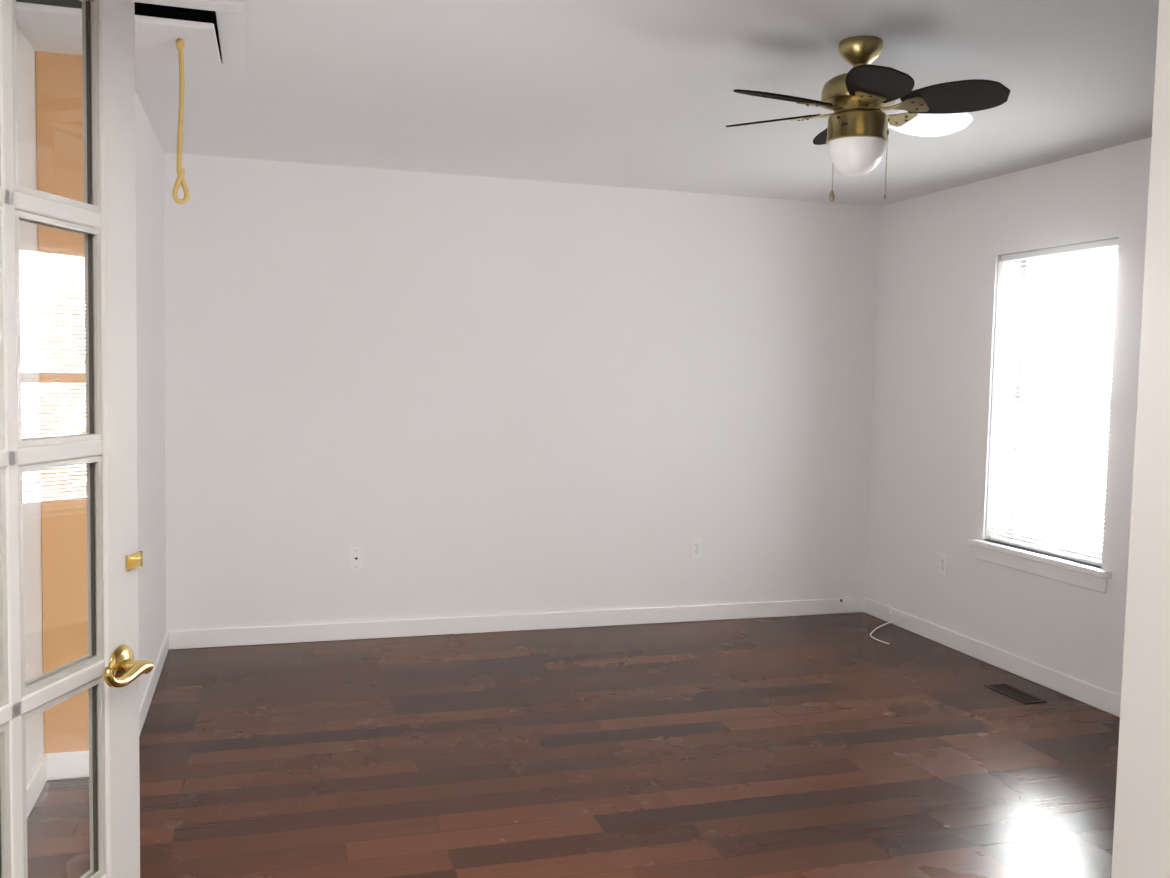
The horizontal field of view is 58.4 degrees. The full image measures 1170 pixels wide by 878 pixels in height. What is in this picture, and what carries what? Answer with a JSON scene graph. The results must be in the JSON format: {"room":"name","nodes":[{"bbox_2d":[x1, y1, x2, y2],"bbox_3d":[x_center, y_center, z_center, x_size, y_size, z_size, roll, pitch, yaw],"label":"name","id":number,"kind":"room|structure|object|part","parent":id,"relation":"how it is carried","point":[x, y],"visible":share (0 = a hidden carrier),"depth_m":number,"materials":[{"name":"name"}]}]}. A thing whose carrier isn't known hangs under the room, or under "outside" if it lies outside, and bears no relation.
{"room":"empty room","nodes":[
{"label":"empty room","id":0,"kind":"room"},
{"bbox_2d":[36,51,88,753],"bbox_3d":[-1.697,-0.058,3.527,0.246,2.440,0.012,0,4,-17],"label":"door glass","id":1,"kind":"object","parent":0,"point":[49,131],"depth_m":3.50,"materials":[{"name":"glass"}]},
{"bbox_2d":[27,612,1119,877],"bbox_3d":[0.405,1.365,1.867,5.610,0.100,8.180,0,4,-17],"label":"floor","id":2,"kind":"structure","parent":0,"point":[821,746],"depth_m":3.83,"materials":[{"name":"laminate"}]},
{"bbox_2d":[870,620,909,643],"bbox_3d":[1.720,1.060,5.766,0.305,0.063,0.253,0,4,-17],"label":"cord","id":3,"kind":"object","parent":2,"relation":"on","point":[885,624],"visible":1,"depth_m":5.86,"materials":[{"name":"white plastic"}]},
{"bbox_2d":[984,683,1046,703],"bbox_3d":[1.961,1.159,4.777,0.115,0.006,0.275,0,4,-17],"label":"floor vent","id":4,"kind":"object","parent":2,"relation":"in","point":[1015,693],"visible":1,"depth_m":4.77,"materials":[{"name":"brown metal"}]},
{"bbox_2d":[16,25,1151,784],"bbox_3d":[0.955,0.134,1.391,4.350,2.440,0.140,0,4,-17],"label":"wall","id":5,"kind":"structure","parent":0,"point":[438,395],"depth_m":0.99,"materials":[{"name":"white paint"}]},
{"bbox_2d":[26,752,61,817],"bbox_3d":[-1.423,1.206,2.252,0.030,0.092,2.750,0,4,-17],"label":"baseboard","id":6,"kind":"structure","parent":5,"relation":"attached to","point":[50,761],"depth_m":3.49,"materials":[{"name":"white paint"}]},
{"bbox_2d":[0,0,153,877],"bbox_3d":[-0.796,0.265,1.336,0.105,2.088,0.855,2,4,7],"label":"french door","id":7,"kind":"structure","parent":5,"relation":"in","point":[121,668],"depth_m":1.64,"materials":[{"name":"white paint"}]},
{"label":"glass","id":8,"kind":"part","parent":7,"relation":"part of","materials":[{"name":"clear glass"}]},
{"bbox_2d":[0,0,105,877],"bbox_3d":[-0.816,0.209,1.338,0.022,1.736,0.658,2,4,7],"label":"beads","id":9,"kind":"object","parent":7,"relation":"attached to","point":[46,680],"visible":0.58,"depth_m":1.61,"materials":[{"name":"white paint"}]},
{"label":"handle","id":10,"kind":"part","parent":7,"relation":"part of","materials":[{"name":"gold metal"}]},
{"bbox_3d":[-0.811,0.256,1.338,0.040,1.720,0.855,2,4,7],"label":"french door latch hinges","id":11,"kind":"part","parent":7,"relation":"part of","materials":[{"name":"gold metal"}]},
{"bbox_2d":[139,631,173,736],"bbox_3d":[-1.832,1.059,4.406,0.017,0.092,1.643,0,4,-17],"label":"baseboard","id":12,"kind":"structure","parent":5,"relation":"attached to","point":[168,641],"depth_m":4.53,"materials":[{"name":"white paint"}]},
{"bbox_2d":[349,547,362,568],"bbox_3d":[-1.192,0.623,5.457,0.070,0.115,0.016,0,4,-17],"label":"outlet plate","id":13,"kind":"object","parent":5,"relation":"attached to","point":[355,557],"visible":1,"depth_m":5.46,"materials":[{"name":"white plastic"}]},
{"bbox_2d":[174,597,861,648],"bbox_3d":[-0.196,1.005,5.789,3.950,0.092,0.017,0,4,-17],"label":"baseboard","id":14,"kind":"structure","parent":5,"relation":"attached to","point":[203,638],"depth_m":5.70,"materials":[{"name":"white paint"}]},
{"bbox_2d":[691,539,702,558],"bbox_3d":[0.643,0.631,6.024,0.070,0.115,0.008,0,4,-17],"label":"outlet","id":15,"kind":"object","parent":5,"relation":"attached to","point":[696,548],"visible":1,"depth_m":6.02,"materials":[{"name":"white plastic"}]},
{"bbox_2d":[840,596,852,603],"bbox_3d":[1.575,0.972,6.312,0.078,0.045,0.024,0,4,-17],"label":"box","id":16,"kind":"object","parent":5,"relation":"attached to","point":[846,599],"visible":1,"depth_m":6.30,"materials":[{"name":"white plastic"}]},
{"bbox_2d":[883,605,891,614],"bbox_3d":[1.764,0.994,6.105,0.022,0.045,0.060,0,4,-17],"label":"box","id":17,"kind":"object","parent":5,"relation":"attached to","point":[887,609],"visible":0.98,"depth_m":6.09,"materials":[{"name":"white plastic"}]},
{"bbox_2d":[939,553,947,575],"bbox_3d":[1.928,0.676,5.640,0.008,0.115,0.070,0,4,-17],"label":"duplex electrical outlet","id":18,"kind":"object","parent":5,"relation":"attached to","point":[943,564],"visible":1,"depth_m":5.63,"materials":[{"name":"white plastic"}]},
{"bbox_2d":[862,597,1120,716],"bbox_3d":[2.343,1.155,4.274,0.015,0.092,4.412,0,4,-17],"label":"baseboard","id":19,"kind":"structure","parent":5,"relation":"attached to","point":[1087,693],"depth_m":5.15,"materials":[{"name":"white paint"}]},
{"bbox_2d":[968,246,1117,592],"bbox_3d":[2.247,-0.126,4.942,0.280,1.540,0.910,0,4,-17],"label":"window","id":20,"kind":"structure","parent":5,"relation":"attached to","point":[1073,573],"depth_m":4.95,"materials":[{"name":"white paint"}]},
{"bbox_3d":[2.353,-0.176,4.971,0.060,1.440,0.790,0,4,-17],"label":"sash frame","id":21,"kind":"part","parent":20,"relation":"part of","materials":[{"name":"white plastic"}]},
{"label":"glass pane","id":22,"kind":"part","parent":20,"relation":"part of","materials":[{"name":"glass"}]},
{"bbox_2d":[985,237,1118,539],"bbox_3d":[2.246,-0.177,4.938,0.163,1.441,0.792,0,4,-17],"label":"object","id":23,"kind":"object","parent":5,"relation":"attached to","point":[994,421],"visible":0.36,"depth_m":5.30,"materials":[{"name":"paint"}]},
{"bbox_2d":[990,238,1118,565],"bbox_3d":[2.200,-0.177,4.924,0.040,1.434,0.774,0,4,-17],"label":"window","id":24,"kind":"structure","parent":23,"relation":"attached to","point":[1068,249],"depth_m":4.86,"materials":[{"name":"white plastic"}]},
{"bbox_2d":[1111,0,1169,877],"bbox_3d":[-0.059,0.257,1.089,1.838,2.190,0.170,0,4,-17],"label":"door frame","id":25,"kind":"structure","parent":5,"relation":"attached to","point":[1141,842],"depth_m":1.36,"materials":[{"name":"white paint"}]},
{"bbox_2d":[135,0,1158,206],"bbox_3d":[0.459,-1.179,1.704,5.610,0.120,8.180,0,4,-17],"label":"ceiling","id":26,"kind":"structure","parent":0,"point":[641,94],"depth_m":3.75,"materials":[{"name":"white paint"}]},
{"bbox_2d":[16,0,221,59],"bbox_3d":[-1.392,-1.503,3.153,0.560,0.504,0.550,0,4,-17],"label":"shaft","id":27,"kind":"object","parent":26,"relation":"attached to","point":[172,12],"depth_m":3.45,"materials":[{"name":"black"}]},
{"bbox_2d":[16,0,247,203],"bbox_3d":[-1.403,-0.984,3.186,0.710,0.537,0.700,0,4,-17],"label":"attic hatch","id":28,"kind":"object","parent":26,"relation":"attached to","point":[181,43],"depth_m":3.14,"materials":[{"name":"white paint"}]},
{"bbox_3d":[-1.398,-1.220,3.172,0.540,0.058,0.530,0,4,-17],"label":"panel","id":29,"kind":"part","parent":28,"relation":"part of","materials":[{"name":"white paint"}]},
{"bbox_3d":[-1.215,-0.956,3.148,0.048,0.493,0.026,0,4,-17],"label":"pull cord","id":30,"kind":"part","parent":28,"relation":"part of","materials":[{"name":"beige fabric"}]},
{"bbox_2d":[726,35,1009,201],"bbox_3d":[0.832,-0.968,3.196,0.869,0.476,0.823,0,4,-17],"label":"ceiling fan","id":31,"kind":"object","parent":26,"relation":"hanging from","point":[860,96],"visible":1,"depth_m":3.12,"materials":[{"name":"black wood"}]},
{"bbox_3d":[1.089,-1.006,3.323,0.304,0.049,0.182,0,4,-17],"label":"blade white","id":32,"kind":"part","parent":31,"relation":"part of","materials":[{"name":"white"}]},
{"label":"outside","id":33,"kind":"structure","parent":0,"visible":0},
{"bbox_2d":[1028,257,1117,545],"bbox_3d":[2.976,-0.608,5.346,0.020,6.500,6.500,0,4,-17],"label":"sky","id":34,"kind":"structure","parent":33,"point":[1080,319],"depth_m":5.96,"materials":[{"name":"white"}]}
]}

